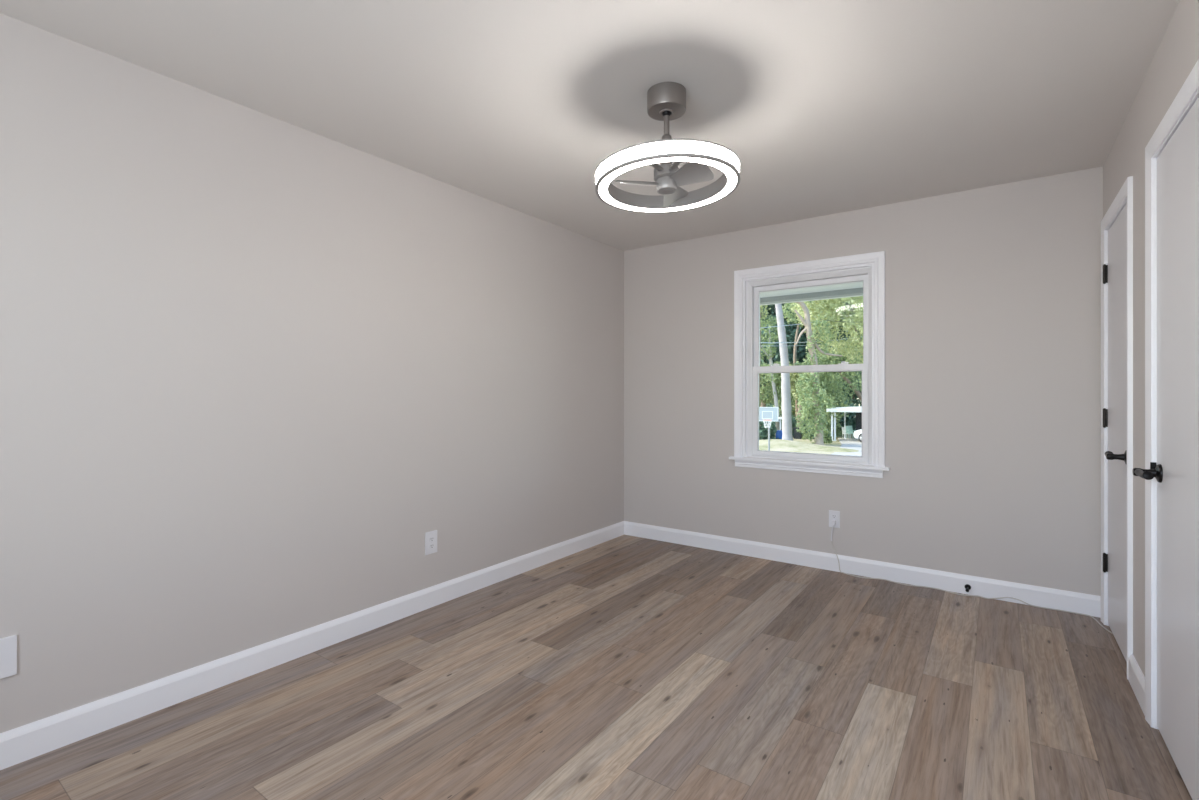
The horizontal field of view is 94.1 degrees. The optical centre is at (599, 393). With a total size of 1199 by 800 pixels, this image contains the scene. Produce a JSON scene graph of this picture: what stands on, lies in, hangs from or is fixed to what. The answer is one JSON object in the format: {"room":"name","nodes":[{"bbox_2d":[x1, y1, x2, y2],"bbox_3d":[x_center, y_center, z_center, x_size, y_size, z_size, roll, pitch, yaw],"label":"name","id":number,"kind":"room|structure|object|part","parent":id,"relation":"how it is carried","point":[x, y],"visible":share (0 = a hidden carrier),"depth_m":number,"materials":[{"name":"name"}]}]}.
{"room":"empty bedroom","nodes":[
{"label":"empty bedroom","id":0,"kind":"room"},
{"bbox_2d":[0,13,623,732],"bbox_3d":[-1.297,0.021,2.830,0.150,2.500,5.302,0,0,35],"label":"wall","id":1,"kind":"structure","parent":0,"point":[250,359],"depth_m":2.39,"materials":[{"name":"grey paint"}]},
{"bbox_2d":[0,635,16,678],"bbox_3d":[-1.937,0.855,1.793,0.012,0.128,0.092,0,0,35],"label":"wall plate","id":2,"kind":"object","parent":1,"relation":"attached to","point":[8,645],"visible":1,"depth_m":1.81,"materials":[{"name":"white plastic"}]},
{"bbox_2d":[0,521,624,769],"bbox_3d":[-1.233,1.155,2.778,0.014,0.113,4.992,0,0,35],"label":"baseboard","id":3,"kind":"structure","parent":1,"relation":"attached to","point":[20,744],"depth_m":2.38,"materials":[{"name":"white wood"}]},
{"bbox_2d":[425,530,436,554],"bbox_3d":[-0.954,0.847,3.173,0.009,0.127,0.080,0,0,35],"label":"electrical outlet","id":4,"kind":"object","parent":1,"relation":"attached to","point":[430,537],"visible":1,"depth_m":3.17,"materials":[{"name":"white plastic"}]},
{"bbox_2d":[0,0,1179,250],"bbox_3d":[0.288,-1.304,1.699,4.044,0.150,5.302,0,0,35],"label":"ceiling","id":5,"kind":"structure","parent":0,"point":[825,107],"depth_m":2.17,"materials":[{"name":"white paint"}]},
{"bbox_2d":[595,82,739,212],"bbox_3d":[0.274,-1.024,2.280,0.585,0.409,0.584,0,0,35],"label":"ceiling fan","id":6,"kind":"object","parent":5,"relation":"hanging from","point":[666,101],"visible":1,"depth_m":2.21,"materials":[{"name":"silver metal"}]},
{"bbox_3d":[0.157,-0.849,2.257,0.171,0.052,0.111,0,0,-12],"label":"blade","id":7,"kind":"part","parent":6,"relation":"part of","materials":[{"name":"grey"}]},
{"bbox_3d":[0.201,-0.896,2.165,0.022,0.009,0.213,0,0,32],"label":"arm","id":8,"kind":"part","parent":6,"relation":"part of","materials":[{"name":"grey metal"}]},
{"bbox_3d":[0.273,-0.894,2.281,0.105,0.059,0.104,0,0,35],"label":"motor","id":9,"kind":"part","parent":6,"relation":"part of","materials":[{"name":"grey metal"}]},
{"bbox_2d":[596,141,739,181],"bbox_3d":[0.274,-0.871,2.280,0.579,0.067,0.578,0,0,35],"label":"diffuser","id":10,"kind":"object","parent":6,"relation":"attached to","point":[697,155],"depth_m":2.07,"materials":[{"name":"white plastic"}]},
{"bbox_2d":[599,157,736,211],"bbox_3d":[0.275,-0.842,2.279,0.556,0.027,0.556,0,0,35],"label":"diffuser","id":11,"kind":"object","parent":6,"relation":"attached to","point":[666,185],"depth_m":2.25,"materials":[{"name":"white plastic"}]},
{"bbox_3d":[0.314,-0.850,2.392,0.107,0.060,0.171,0,0,18],"label":"blade","id":12,"kind":"part","parent":6,"relation":"part of","materials":[{"name":"grey"}]},
{"bbox_3d":[0.311,-0.900,2.150,0.022,0.010,0.213,0,0,-16],"label":"arm","id":13,"kind":"part","parent":6,"relation":"part of","materials":[{"name":"grey metal"}]},
{"bbox_3d":[0.346,-0.860,2.176,0.182,0.056,0.110,0,0,35],"label":"blade","id":14,"kind":"part","parent":6,"relation":"part of","materials":[{"name":"grey"}]},
{"bbox_2d":[0,535,1191,799],"bbox_3d":[0.287,1.241,1.663,3.784,0.060,5.042,0,0,35],"label":"floor","id":15,"kind":"structure","parent":0,"point":[624,667],"depth_m":2.13,"materials":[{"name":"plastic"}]},
{"bbox_2d":[831,520,1112,633],"bbox_3d":[2.173,1.038,3.363,0.256,0.346,1.482,0,0,-44],"label":"power cord","id":16,"kind":"object","parent":15,"relation":"on","point":[833,521],"visible":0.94,"depth_m":3.38,"materials":[{"name":"white plastic"}]},
{"bbox_2d":[624,166,1102,595],"bbox_3d":[1.843,0.021,3.749,3.894,2.500,0.160,0,0,35],"label":"wall","id":17,"kind":"structure","parent":0,"point":[993,293],"depth_m":3.49,"materials":[{"name":"grey paint"}]},
{"bbox_2d":[729,251,889,477],"bbox_3d":[1.474,-0.188,3.981,1.088,1.476,0.190,0,0,35],"label":"window","id":18,"kind":"structure","parent":17,"relation":"in","point":[859,267],"depth_m":3.92,"materials":[{"name":"white wood"}]},
{"bbox_3d":[1.499,-0.172,4.005,0.888,1.358,0.122,0,0,35],"label":"frame","id":19,"kind":"part","parent":18,"relation":"part of","materials":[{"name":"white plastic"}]},
{"bbox_3d":[1.448,0.488,3.945,1.088,0.020,0.100,0,0,35],"label":"sill","id":20,"kind":"part","parent":18,"relation":"part of","materials":[{"name":"white wood"}]},
{"bbox_3d":[1.483,0.130,3.982,0.794,0.661,0.030,0,0,35],"label":"sash","id":21,"kind":"part","parent":18,"relation":"part of","materials":[{"name":"white plastic"}]},
{"bbox_3d":[1.502,-0.481,4.008,0.794,0.645,0.030,0,0,35],"label":"sash","id":22,"kind":"part","parent":18,"relation":"part of","materials":[{"name":"white plastic"}]},
{"bbox_2d":[760,282,862,304],"bbox_3d":[2.031,0.106,5.431,11.000,2.710,2.798,0,0,35],"label":"porch roof","id":23,"kind":"structure","parent":17,"relation":"attached to","point":[855,289],"depth_m":6.19,"materials":[{"name":"white"}]},
{"bbox_2d":[829,510,839,527],"bbox_3d":[1.604,0.858,3.815,0.071,0.114,0.009,0,0,35],"label":"electrical outlet","id":24,"kind":"object","parent":17,"relation":"attached to","point":[833,515],"visible":1,"depth_m":3.81,"materials":[{"name":"white plastic"}]},
{"bbox_2d":[624,521,1100,617],"bbox_3d":[1.467,1.155,3.909,3.076,0.113,0.014,0,0,35],"label":"baseboard","id":25,"kind":"structure","parent":17,"relation":"attached to","point":[1082,603],"depth_m":3.63,"materials":[{"name":"white wood"}]},
{"bbox_2d":[965,584,970,591],"bbox_3d":[2.196,1.166,3.333,0.033,0.033,0.078,0,0,35],"label":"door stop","id":26,"kind":"object","parent":17,"relation":"attached to","point":[967,586],"visible":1,"depth_m":3.35,"materials":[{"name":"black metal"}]},
{"bbox_2d":[1103,0,1198,675],"bbox_3d":[1.324,0.021,0.955,0.120,2.500,4.992,0,0,35],"label":"wall","id":27,"kind":"structure","parent":0,"point":[1177,53],"depth_m":2.21,"materials":[{"name":"grey paint"}]},
{"bbox_2d":[1101,176,1132,679],"bbox_3d":[2.489,0.147,2.646,0.188,2.128,0.756,0,0,35],"label":"door","id":28,"kind":"structure","parent":27,"relation":"in","point":[1117,223],"depth_m":2.67,"materials":[{"name":"white"}]},
{"bbox_3d":[2.290,0.281,2.478,0.059,0.031,0.031,0,0,35],"label":"stem","id":29,"kind":"part","parent":28,"relation":"part of","materials":[{"name":"black metal"}]},
{"bbox_3d":[2.317,0.281,2.458,0.014,0.065,0.065,0,0,35],"label":"handle","id":30,"kind":"part","parent":28,"relation":"part of","materials":[{"name":"black metal"}]},
{"bbox_2d":[1128,654,1144,715],"bbox_3d":[2.141,1.155,2.216,0.014,0.113,0.362,0,0,35],"label":"baseboard","id":31,"kind":"structure","parent":27,"relation":"attached to","point":[1136,678],"depth_m":2.22,"materials":[{"name":"white wood"}]},
{"bbox_2d":[1132,59,1198,799],"bbox_3d":[1.850,0.147,1.750,0.188,2.128,0.752,0,0,35],"label":"door","id":32,"kind":"structure","parent":27,"relation":"in","point":[1170,474],"depth_m":1.81,"materials":[{"name":"white"}]},
{"bbox_3d":[1.940,0.281,1.988,0.059,0.031,0.031,0,0,35],"label":"stem","id":33,"kind":"part","parent":32,"relation":"part of","materials":[{"name":"black metal"}]},
{"bbox_3d":[1.899,0.280,1.949,0.030,0.030,0.120,0,0,33],"label":"lever","id":34,"kind":"part","parent":32,"relation":"part of","materials":[{"name":"black metal"}]},
{"bbox_3d":[2.004,0.265,2.021,0.016,0.032,0.002,0,0,35],"label":"strike plate","id":35,"kind":"part","parent":32,"relation":"part of","materials":[{"name":"black metal"}]},
{"bbox_3d":[1.968,0.281,1.968,0.014,0.065,0.065,0,0,35],"label":"handle","id":36,"kind":"part","parent":32,"relation":"part of","materials":[{"name":"black metal"}]},
{"label":"outside","id":37,"kind":"structure","parent":0,"visible":0},
{"bbox_2d":[832,438,861,455],"bbox_3d":[18.290,3.836,38.836,4.595,0.150,21.015,0,0,28],"label":"driveway","id":38,"kind":"structure","parent":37,"point":[849,443],"depth_m":39.62,"materials":[{"name":"concrete"}]},
{"bbox_2d":[846,426,855,438],"bbox_3d":[20.945,3.233,46.593,0.572,1.056,0.737,0,0,1],"label":"lawn chair","id":39,"kind":"object","parent":38,"relation":"on","point":[848,428],"visible":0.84,"depth_m":46.79,"materials":[{"name":"green plastic"}]},
{"bbox_3d":[20.951,3.013,46.852,0.550,0.616,0.220,0,0,1],"label":"backrest","id":40,"kind":"part","parent":39,"relation":"part of","materials":[{"name":"green plastic"}]},
{"bbox_2d":[854,429,861,441],"bbox_3d":[21.649,3.012,42.300,1.770,1.499,4.270,0,0,-26],"label":"car","id":41,"kind":"object","parent":38,"relation":"on","point":[857,434],"visible":0.09,"depth_m":43.36,"materials":[{"name":"white paint"}]},
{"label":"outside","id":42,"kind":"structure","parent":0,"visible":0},
{"bbox_2d":[759,416,858,453],"bbox_3d":[21.817,3.551,56.418,90.000,0.520,102.800,0,0,35],"label":"ground","id":43,"kind":"structure","parent":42,"point":[797,445],"depth_m":37.75,"materials":[{"name":"green plant"}]},
{"bbox_2d":[759,305,770,400],"bbox_3d":[14.507,-2.757,49.931,2.170,13.199,1.645,0,0,35],"label":"tree","id":44,"kind":"object","parent":43,"relation":"on","point":[765,306],"visible":0.16,"depth_m":49.85,"materials":[{"name":"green plant"}]},
{"bbox_2d":[759,407,777,450],"bbox_3d":[9.272,2.273,30.820,1.130,3.076,1.824,0,0,17],"label":"basketball hoop","id":45,"kind":"object","parent":43,"relation":"on","point":[769,414],"visible":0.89,"depth_m":30.43,"materials":[{"name":"white paint"}]},
{"bbox_2d":[759,421,778,439],"bbox_3d":[13.576,3.156,47.002,2.858,2.854,2.425,0,0,35],"label":"shrub","id":46,"kind":"object","parent":43,"relation":"on","point":[763,432],"visible":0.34,"depth_m":46.21,"materials":[{"name":"green plant"}]},
{"bbox_2d":[760,314,779,429],"bbox_3d":[15.053,-1.623,50.008,3.014,10.924,3.073,0,0,35],"label":"tree","id":47,"kind":"object","parent":43,"relation":"on","point":[770,352],"visible":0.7,"depth_m":49.84,"materials":[{"name":"green plant"}]},
{"bbox_2d":[759,361,793,406],"bbox_3d":[15.502,0.360,51.847,3.898,6.965,5.729,0,0,-38],"label":"tree","id":48,"kind":"object","parent":43,"relation":"on","point":[764,391],"visible":0.39,"depth_m":50.75,"materials":[{"name":"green plant"}]},
{"bbox_2d":[776,430,781,438],"bbox_3d":[15.135,3.471,47.004,0.680,0.720,0.688,0,0,18],"label":"bin","id":49,"kind":"object","parent":43,"relation":"on","point":[779,432],"visible":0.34,"depth_m":46.73,"materials":[{"name":"blue plastic"}]},
{"bbox_2d":[761,307,797,386],"bbox_3d":[17.808,-6.754,67.441,13.310,24.957,12.307,0,0,35],"label":"tree","id":50,"kind":"object","parent":43,"relation":"on","point":[788,337],"visible":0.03,"depth_m":62.36,"materials":[{"name":"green plant"}]},
{"bbox_2d":[775,304,792,440],"bbox_3d":[13.140,-5.183,41.687,6.350,18.256,6.908,0,0,35],"label":"tree","id":51,"kind":"object","parent":43,"relation":"on","point":[785,377],"visible":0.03,"depth_m":41.75,"materials":[{"name":"white plant"}]},
{"bbox_2d":[759,302,810,415],"bbox_3d":[18.809,-5.787,65.928,11.675,20.804,9.947,0,0,-21],"label":"tree","id":52,"kind":"object","parent":43,"relation":"on","point":[773,309],"visible":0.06,"depth_m":63.15,"materials":[{"name":"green plant"}]},
{"bbox_2d":[793,427,800,438],"bbox_3d":[16.667,3.356,47.004,0.680,0.950,0.688,0,0,20],"label":"bin","id":53,"kind":"object","parent":43,"relation":"on","point":[797,435],"visible":0.81,"depth_m":46.74,"materials":[{"name":"black plastic"}]},
{"bbox_2d":[782,301,812,415],"bbox_3d":[19.192,-2.941,53.895,3.243,13.554,3.618,0,0,35],"label":"tree","id":54,"kind":"object","parent":43,"relation":"on","point":[787,314],"visible":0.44,"depth_m":53.89,"materials":[{"name":"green plant"}]},
{"bbox_2d":[789,361,811,436],"bbox_3d":[17.767,0.486,49.025,3.420,6.702,2.574,0,0,35],"label":"tree","id":55,"kind":"object","parent":43,"relation":"on","point":[792,375],"visible":0.26,"depth_m":48.78,"materials":[{"name":"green plant"}]},
{"bbox_2d":[781,417,824,435],"bbox_3d":[18.364,3.398,49.893,4.430,3.485,3.488,0,0,35],"label":"shrub","id":56,"kind":"object","parent":43,"relation":"on","point":[794,422],"visible":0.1,"depth_m":49.66,"materials":[{"name":"green plant"}]},
{"bbox_2d":[766,398,843,427],"bbox_3d":[20.626,3.191,60.011,11.373,6.768,9.371,0,0,35],"label":"shrub","id":57,"kind":"object","parent":43,"relation":"on","point":[793,398],"visible":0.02,"depth_m":57.75,"materials":[{"name":"green plant"}]},
{"bbox_2d":[773,361,852,418],"bbox_3d":[21.278,0.190,55.867,8.001,7.296,7.127,0,0,35],"label":"tree","id":58,"kind":"object","parent":43,"relation":"on","point":[838,403],"visible":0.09,"depth_m":53.97,"materials":[{"name":"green plant"}]},
{"bbox_2d":[763,300,862,376],"bbox_3d":[26.474,-6.864,68.213,14.284,21.390,11.022,0,0,5],"label":"tree","id":59,"kind":"object","parent":43,"relation":"on","point":[804,336],"visible":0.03,"depth_m":65.53,"materials":[{"name":"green plant"}]},
{"bbox_2d":[801,425,829,438],"bbox_3d":[18.317,3.781,47.898,3.606,2.294,2.812,0,0,35],"label":"shrub","id":60,"kind":"object","parent":43,"relation":"on","point":[809,425],"visible":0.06,"depth_m":47.46,"materials":[{"name":"green plant"}]},
{"bbox_2d":[793,302,841,444],"bbox_3d":[16.816,-1.383,42.886,3.591,10.803,8.158,0,0,21],"label":"tree","id":61,"kind":"object","parent":43,"relation":"on","point":[815,392],"visible":0.97,"depth_m":40.38,"materials":[{"name":"green plant"}]},
{"bbox_2d":[785,318,850,404],"bbox_3d":[23.771,-6.487,69.914,15.770,20.636,11.347,0,0,35],"label":"tree","id":62,"kind":"object","parent":43,"relation":"on","point":[804,349],"visible":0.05,"depth_m":65.49,"materials":[{"name":"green plant"}]},
{"bbox_2d":[790,337,862,402],"bbox_3d":[21.270,-0.472,49.834,9.007,8.987,7.457,0,0,35],"label":"tree","id":63,"kind":"object","parent":43,"relation":"on","point":[833,359],"visible":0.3,"depth_m":49.22,"materials":[{"name":"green plant"}]},
{"bbox_2d":[791,296,862,363],"bbox_3d":[18.995,-3.644,43.431,7.171,15.195,9.748,0,0,-42],"label":"tree","id":64,"kind":"object","parent":43,"relation":"on","point":[830,308],"visible":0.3,"depth_m":42.26,"materials":[{"name":"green plant"}]},
{"bbox_2d":[823,428,832,442],"bbox_3d":[17.414,3.498,43.021,1.024,1.648,0.930,0,0,35],"label":"shrub","id":65,"kind":"object","parent":43,"relation":"on","point":[828,438],"visible":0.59,"depth_m":42.74,"materials":[{"name":"green plant"}]},
{"bbox_2d":[824,419,843,436],"bbox_3d":[20.036,3.563,49.959,3.673,3.077,3.118,0,0,35],"label":"shrub","id":66,"kind":"object","parent":43,"relation":"on","point":[838,426],"visible":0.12,"depth_m":49.11,"materials":[{"name":"green plant"}]},
{"bbox_2d":[816,298,861,405],"bbox_3d":[30.353,-5.632,65.582,11.261,18.926,9.795,0,0,35],"label":"tree","id":67,"kind":"object","parent":43,"relation":"on","point":[856,401],"visible":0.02,"depth_m":64.47,"materials":[{"name":"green plant"}]},
{"bbox_2d":[830,403,857,430],"bbox_3d":[25.573,3.386,57.888,7.779,4.972,6.246,0,0,35],"label":"shrub","id":68,"kind":"object","parent":43,"relation":"on","point":[851,420],"visible":0.1,"depth_m":56.26,"materials":[{"name":"green plant"}]},
{"bbox_2d":[826,406,861,440],"bbox_3d":[22.582,2.411,45.393,7.350,2.740,5.650,0,0,25],"label":"carport","id":69,"kind":"object","parent":43,"relation":"on","point":[858,409],"visible":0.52,"depth_m":44.49,"materials":[{"name":"white paint"}]},
{"bbox_3d":[18.541,2.581,44.539,0.190,2.400,0.190,0,0,25],"label":"post","id":70,"kind":"part","parent":69,"relation":"part of","materials":[{"name":"white metal"}]},
{"bbox_3d":[18.778,2.581,44.548,0.210,2.400,0.210,0,0,25],"label":"post","id":71,"kind":"part","parent":69,"relation":"part of","materials":[{"name":"white metal"}]},
{"bbox_3d":[20.435,2.581,46.500,0.160,2.400,0.160,0,0,25],"label":"post","id":72,"kind":"part","parent":69,"relation":"part of","materials":[{"name":"white metal"}]},
{"bbox_3d":[24.472,2.611,47.438,4.900,2.300,0.130,0,0,25],"label":"panel","id":73,"kind":"part","parent":69,"relation":"part of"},
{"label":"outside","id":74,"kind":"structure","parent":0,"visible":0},
{"bbox_2d":[762,318,840,327],"bbox_3d":[17.822,-5.964,43.001,22.945,3.779,0.044,0,0,-38],"label":"overhead wire","id":75,"kind":"object","parent":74,"point":[840,318],"visible":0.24,"depth_m":39.38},
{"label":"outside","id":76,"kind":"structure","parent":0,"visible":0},
{"bbox_2d":[760,336,862,342],"bbox_3d":[17.048,-4.353,43.501,20.728,2.004,0.064,0,0,-39],"label":"overhead wire","id":77,"kind":"object","parent":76,"point":[862,336],"visible":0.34,"depth_m":40.80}
]}

